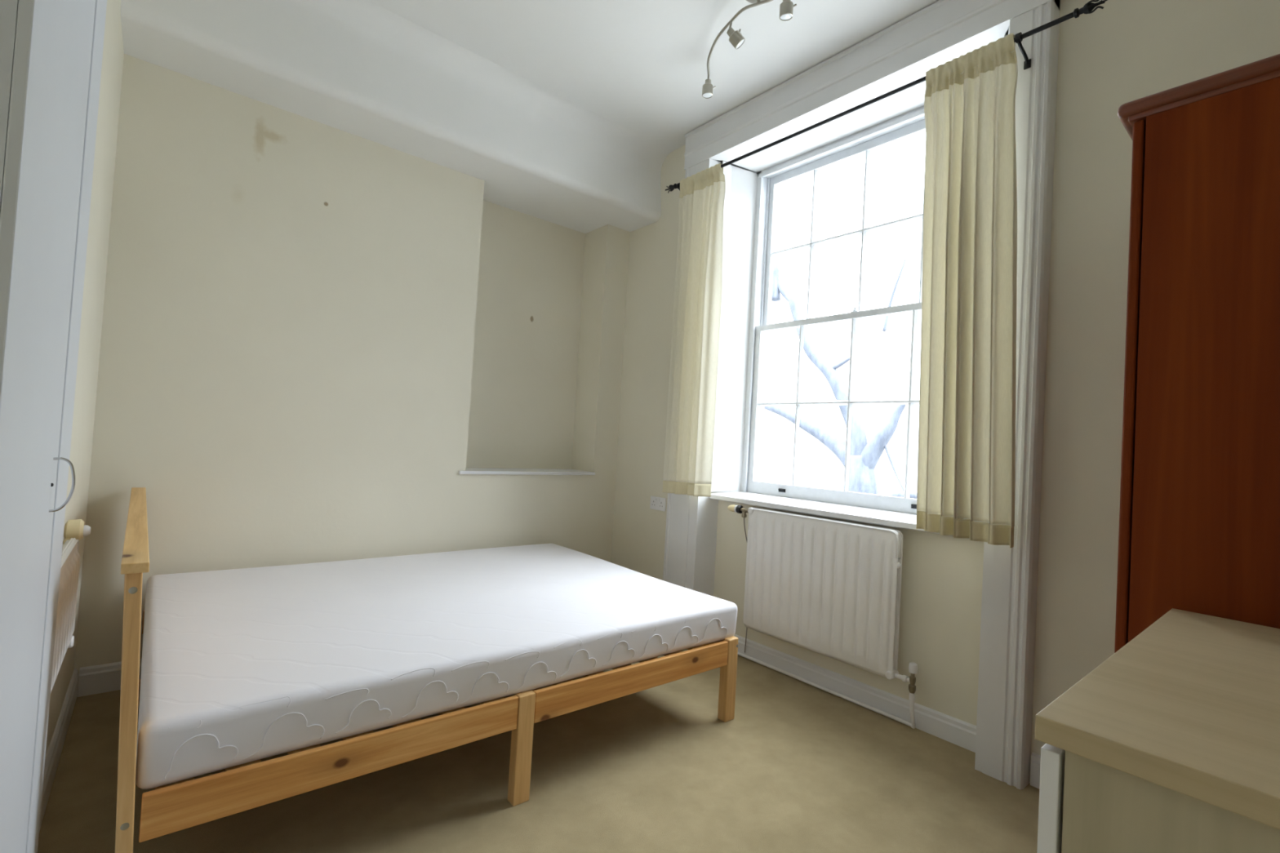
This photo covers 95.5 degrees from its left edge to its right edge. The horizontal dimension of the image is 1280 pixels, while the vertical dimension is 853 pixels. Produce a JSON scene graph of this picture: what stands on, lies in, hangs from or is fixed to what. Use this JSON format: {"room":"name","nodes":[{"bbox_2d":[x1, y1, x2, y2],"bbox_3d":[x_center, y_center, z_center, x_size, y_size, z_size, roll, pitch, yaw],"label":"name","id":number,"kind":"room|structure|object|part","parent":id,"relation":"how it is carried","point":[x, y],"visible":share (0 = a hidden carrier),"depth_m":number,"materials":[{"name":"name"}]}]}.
{"room":"bedroom","nodes":[
{"label":"bedroom","id":0,"kind":"room"},
{"bbox_2d":[44,0,124,759],"bbox_3d":[-1.099,-0.434,0.818,0.300,3.150,3.960,4,-2,-40],"label":"wall","id":1,"kind":"structure","parent":0,"point":[81,448],"depth_m":2.07,"materials":[{"name":"beige paint"}]},
{"bbox_2d":[39,668,79,831],"bbox_3d":[-1.825,1.070,1.794,0.016,0.115,1.580,4,-2,-40],"label":"baseboard","id":2,"kind":"structure","parent":1,"relation":"attached to","point":[55,750],"depth_m":1.93,"materials":[{"name":"white paint"}]},
{"bbox_2d":[50,537,79,692],"bbox_3d":[-1.499,0.502,1.488,0.039,0.333,0.680,4,-2,-40],"label":"radiator","id":3,"kind":"object","parent":1,"relation":"attached to","point":[70,558],"visible":0.49,"depth_m":1.53,"materials":[{"name":"white metal"}]},
{"bbox_3d":[-1.505,0.501,1.482,0.021,0.333,0.670,4,-2,-40],"label":"panel","id":4,"kind":"part","parent":3,"relation":"part of","materials":[{"name":"white metal"}]},
{"bbox_3d":[-1.492,0.399,1.490,0.025,0.116,0.661,4,-2,-40],"label":"casing","id":5,"kind":"part","parent":3,"relation":"part of","materials":[{"name":"white metal"}]},
{"bbox_2d":[62,519,90,543],"bbox_3d":[-1.718,0.320,1.776,0.058,0.072,0.066,4,-2,-40],"label":"radiator valve","id":6,"kind":"object","parent":3,"relation":"attached to","point":[77,529],"visible":0.89,"depth_m":1.75,"materials":[{"name":"beige plastic"}]},
{"bbox_2d":[74,53,630,678],"bbox_3d":[-1.469,-0.389,3.413,3.060,3.150,0.500,4,-2,-40],"label":"wall","id":7,"kind":"structure","parent":0,"point":[310,330],"depth_m":2.96,"materials":[{"name":"beige paint"}]},
{"bbox_2d":[77,658,142,697],"bbox_3d":[-1.268,1.139,3.278,2.743,0.115,0.016,4,-2,-40],"label":"baseboard","id":8,"kind":"structure","parent":7,"relation":"attached to","point":[101,678],"depth_m":2.44,"materials":[{"name":"white paint"}]},
{"bbox_2d":[120,0,671,233],"bbox_3d":[-1.080,-1.722,3.308,2.760,0.450,0.715,4,-2,-40],"label":"beam","id":9,"kind":"structure","parent":7,"relation":"attached to","point":[362,68],"depth_m":2.95,"materials":[{"name":"white paint"}]},
{"bbox_2d":[457,467,595,475],"bbox_3d":[-0.781,0.297,3.845,0.979,0.020,0.300,4,-2,-40],"label":"trim","id":10,"kind":"structure","parent":7,"relation":"attached to","point":[468,470],"depth_m":3.77,"materials":[{"name":"white paint"}]},
{"bbox_2d":[37,648,1039,852],"bbox_3d":[-0.141,1.288,1.979,3.460,0.120,4.460,4,-2,-40],"label":"floor","id":11,"kind":"structure","parent":0,"point":[799,766],"depth_m":1.96,"materials":[{"name":"beige carpet"}]},
{"bbox_2d":[0,0,106,852],"bbox_3d":[-0.951,-0.422,0.946,0.091,3.148,0.772,4,-2,-40],"label":"closet door","id":12,"kind":"structure","parent":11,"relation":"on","point":[51,51],"depth_m":0.85,"materials":[{"name":"white paint"}]},
{"bbox_3d":[-1.023,0.103,1.030,0.031,0.097,0.004,4,-2,-40],"label":"handle","id":13,"kind":"part","parent":12,"relation":"part of","materials":[{"name":"silver metal"}]},
{"bbox_2d":[115,487,737,852],"bbox_3d":[-0.865,0.767,2.493,2.075,0.864,1.655,4,-2,-40],"label":"frame","id":14,"kind":"object","parent":11,"relation":"on","point":[179,806],"visible":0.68,"depth_m":1.55,"materials":[{"name":"brown wood"}]},
{"bbox_3d":[-1.119,0.732,1.268,0.058,0.842,0.050,4,-2,-40],"label":"headboard post","id":15,"kind":"part","parent":14,"relation":"part of","materials":[{"name":"brown wood"}]},
{"bbox_3d":[-1.354,0.894,3.121,2.005,0.098,0.028,4,-2,-40],"label":"rail","id":16,"kind":"part","parent":14,"relation":"part of","materials":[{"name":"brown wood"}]},
{"bbox_3d":[-0.747,0.887,1.570,0.916,0.100,0.020,4,-2,-40],"label":"rail","id":17,"kind":"part","parent":14,"relation":"part of","materials":[{"name":"brown wood"}]},
{"bbox_2d":[135,543,737,789],"bbox_3d":[-0.833,0.782,2.519,2.014,0.165,1.576,4,-2,-40],"label":"mattress","id":18,"kind":"object","parent":14,"relation":"on","point":[244,665],"visible":1,"depth_m":1.95,"materials":[{"name":"white fabric"}]},
{"bbox_3d":[-0.384,1.039,1.886,0.058,0.345,0.042,4,-2,-40],"label":"leg","id":19,"kind":"part","parent":14,"relation":"part of","materials":[{"name":"brown wood"}]},
{"bbox_3d":[0.011,0.947,2.202,0.938,0.100,0.020,4,-2,-40],"label":"rail","id":20,"kind":"part","parent":14,"relation":"part of","materials":[{"name":"brown wood"}]},
{"bbox_3d":[0.383,1.095,2.529,0.064,0.352,0.046,4,-2,-40],"label":"leg","id":21,"kind":"part","parent":14,"relation":"part of","materials":[{"name":"brown wood"}]},
{"bbox_2d":[1034,608,1279,852],"bbox_3d":[0.902,0.804,0.738,0.858,0.900,0.515,4,-2,-40],"label":"dresser","id":22,"kind":"object","parent":11,"relation":"on","point":[1171,744],"visible":1,"depth_m":0.64,"materials":[{"name":"beige wood"}]},
{"bbox_3d":[0.776,0.489,0.918,0.838,0.200,0.018,4,-2,-40],"label":"drawer","id":23,"kind":"part","parent":22,"relation":"part of","materials":[{"name":"white plastic"}]},
{"bbox_3d":[0.603,0.794,0.462,0.018,0.872,0.464,4,-2,-40],"label":"panel","id":24,"kind":"part","parent":22,"relation":"part of","materials":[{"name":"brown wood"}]},
{"bbox_2d":[1114,53,1279,653],"bbox_3d":[1.595,0.297,1.340,0.887,2.022,0.670,4,-2,-40],"label":"wardrobe","id":25,"kind":"object","parent":11,"relation":"on","point":[1199,531],"visible":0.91,"depth_m":1.21,"materials":[{"name":"brown wood"}]},
{"bbox_3d":[1.241,0.260,1.431,0.432,1.890,0.020,4,-2,-40],"label":"door","id":26,"kind":"part","parent":25,"relation":"part of","materials":[{"name":"brown wood"}]},
{"bbox_3d":[1.651,-0.689,1.365,0.887,0.047,0.670,4,-2,-40],"label":"moulding","id":27,"kind":"part","parent":25,"relation":"part of","materials":[{"name":"brown wood"}]},
{"bbox_2d":[368,0,938,151],"bbox_3d":[0.045,-1.976,2.062,3.460,0.120,4.460,4,-2,-40],"label":"ceiling","id":28,"kind":"structure","parent":0,"point":[639,65],"depth_m":2.87,"materials":[{"name":"white paint"}]},
{"bbox_2d":[702,0,796,98],"bbox_3d":[0.522,-1.785,2.502,0.183,0.183,1.091,4,-2,-20],"label":"track light","id":29,"kind":"object","parent":28,"relation":"attached to","point":[736,38],"visible":1,"depth_m":2.58,"materials":[{"name":"silver metal"}]},
{"bbox_2d":[610,0,1279,782],"bbox_3d":[1.132,-0.252,3.006,0.420,3.150,4.460,4,-2,-40],"label":"wall","id":30,"kind":"structure","parent":0,"point":[1113,55],"depth_m":2.15,"materials":[{"name":"beige paint"}]},
{"bbox_2d":[649,496,666,511],"bbox_3d":[0.116,0.506,3.812,0.014,0.086,0.146,4,-2,-40],"label":"wall socket","id":31,"kind":"object","parent":30,"relation":"attached to","point":[656,503],"visible":1,"depth_m":3.81,"materials":[{"name":"white plastic"}]},
{"bbox_2d":[742,506,902,679],"bbox_3d":[0.892,0.782,2.905,0.113,0.655,0.859,4,-2,-40],"label":"radiator","id":32,"kind":"object","parent":30,"relation":"attached to","point":[829,588],"visible":1,"depth_m":2.80,"materials":[{"name":"white metal"}]},
{"bbox_2d":[727,504,748,517],"bbox_3d":[0.555,0.477,3.284,0.046,0.065,0.154,4,-2,-40],"label":"radiator valve","id":33,"kind":"object","parent":32,"relation":"attached to","point":[737,508],"visible":1,"depth_m":3.26,"materials":[{"name":"beige plastic"}]},
{"bbox_2d":[743,517,747,653],"bbox_3d":[0.592,0.888,3.253,0.071,0.766,0.027,4,-2,-40],"label":"cable","id":34,"kind":"object","parent":33,"relation":"hanging from","point":[744,517],"visible":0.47,"depth_m":3.27,"materials":[{"name":"grey metal"}]},
{"bbox_3d":[0.885,0.518,2.900,0.050,0.116,0.834,4,-2,-40],"label":"casing","id":35,"kind":"part","parent":32,"relation":"part of","materials":[{"name":"white metal"}]},
{"bbox_2d":[896,562,902,568],"bbox_3d":[1.145,0.614,2.563,0.028,0.027,0.014,4,-2,-40],"label":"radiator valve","id":36,"kind":"object","parent":32,"relation":"attached to","point":[899,565],"depth_m":2.56,"materials":[{"name":"white metal"}]},
{"bbox_2d":[737,652,915,728],"bbox_3d":[0.792,1.218,2.982,0.067,0.164,1.251,4,-2,-40],"label":"pipe","id":37,"kind":"object","parent":30,"relation":"attached to","point":[912,696],"visible":0.97,"depth_m":2.75,"materials":[{"name":"white metal"}]},
{"bbox_2d":[894,662,917,693],"bbox_3d":[1.156,1.082,2.525,0.036,0.126,0.094,4,-2,-40],"label":"valve","id":38,"kind":"object","parent":37,"relation":"on","point":[913,667],"visible":1,"depth_m":2.50,"materials":[{"name":"white plastic"}]},
{"bbox_2d":[709,105,983,538],"bbox_3d":[1.108,-0.588,3.066,0.420,2.098,1.525,4,-2,-40],"label":"window","id":39,"kind":"structure","parent":30,"relation":"in","point":[873,508],"depth_m":3.31,"materials":[{"name":"white paint"}]},
{"bbox_3d":[1.050,0.437,3.024,0.400,0.043,1.500,4,-2,-40],"label":"sill","id":40,"kind":"part","parent":39,"relation":"part of","materials":[{"name":"white paint"}]},
{"bbox_3d":[1.132,-0.099,3.139,0.034,1.039,1.328,4,-2,-40],"label":"sash","id":41,"kind":"part","parent":39,"relation":"part of","materials":[{"name":"white paint"}]},
{"bbox_3d":[1.234,-1.082,3.203,0.034,0.979,1.328,4,-2,-40],"label":"sash","id":42,"kind":"part","parent":39,"relation":"part of","materials":[{"name":"white paint"}]},
{"bbox_2d":[693,17,1013,596],"bbox_3d":[1.004,-0.164,2.995,0.380,2.960,1.642,4,-2,-40],"label":"window frame","id":43,"kind":"structure","parent":30,"relation":"attached to","point":[741,175],"depth_m":3.58,"materials":[{"name":"white paint"}]},
{"bbox_2d":[662,0,1060,789],"bbox_3d":[0.865,-0.269,2.924,0.096,3.149,1.976,4,-2,-40],"label":"trim","id":44,"kind":"structure","parent":30,"relation":"attached to","point":[943,31],"depth_m":2.21,"materials":[{"name":"white paint"}]},
{"bbox_2d":[664,0,1106,193],"bbox_3d":[0.904,-1.444,2.852,0.116,0.107,2.245,4,-2,-40],"label":"curtain rod","id":45,"kind":"object","parent":30,"relation":"attached to","point":[1088,6],"visible":0.83,"depth_m":2.48,"materials":[{"name":"black metal"}]},
{"bbox_2d":[662,163,725,497],"bbox_3d":[0.318,-0.548,3.436,0.106,1.912,0.371,4,-2,-40],"label":"curtain","id":46,"kind":"object","parent":45,"relation":"hanging from","point":[698,290],"visible":1,"depth_m":3.42,"materials":[{"name":"beige fabric"}]},
{"bbox_2d":[915,32,1017,547],"bbox_3d":[1.268,-0.523,2.264,0.096,1.914,0.396,4,-2,-40],"label":"curtain","id":47,"kind":"object","parent":45,"relation":"hanging from","point":[966,456],"visible":1,"depth_m":2.25,"materials":[{"name":"beige fabric"}]},
{"bbox_2d":[733,634,1040,789],"bbox_3d":[0.765,1.248,3.027,0.096,0.115,2.973,4,-2,-40],"label":"baseboard","id":48,"kind":"structure","parent":30,"relation":"attached to","point":[954,731],"depth_m":2.67,"materials":[{"name":"white paint"}]},
{"label":"outside","id":49,"kind":"structure","parent":0,"visible":0},
{"bbox_3d":[22.757,9.239,23.485,59.100,0.300,80.000,4,-2,-40],"label":"ground","id":50,"kind":"structure","parent":49,"visible":0},
{"bbox_2d":[764,249,916,498],"bbox_3d":[3.302,1.615,9.595,0.907,12.025,4.236,4,-2,-40],"label":"tree","id":51,"kind":"object","parent":50,"relation":"on","point":[864,456],"visible":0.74,"depth_m":9.26,"materials":[{"name":"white plant"}]}
]}

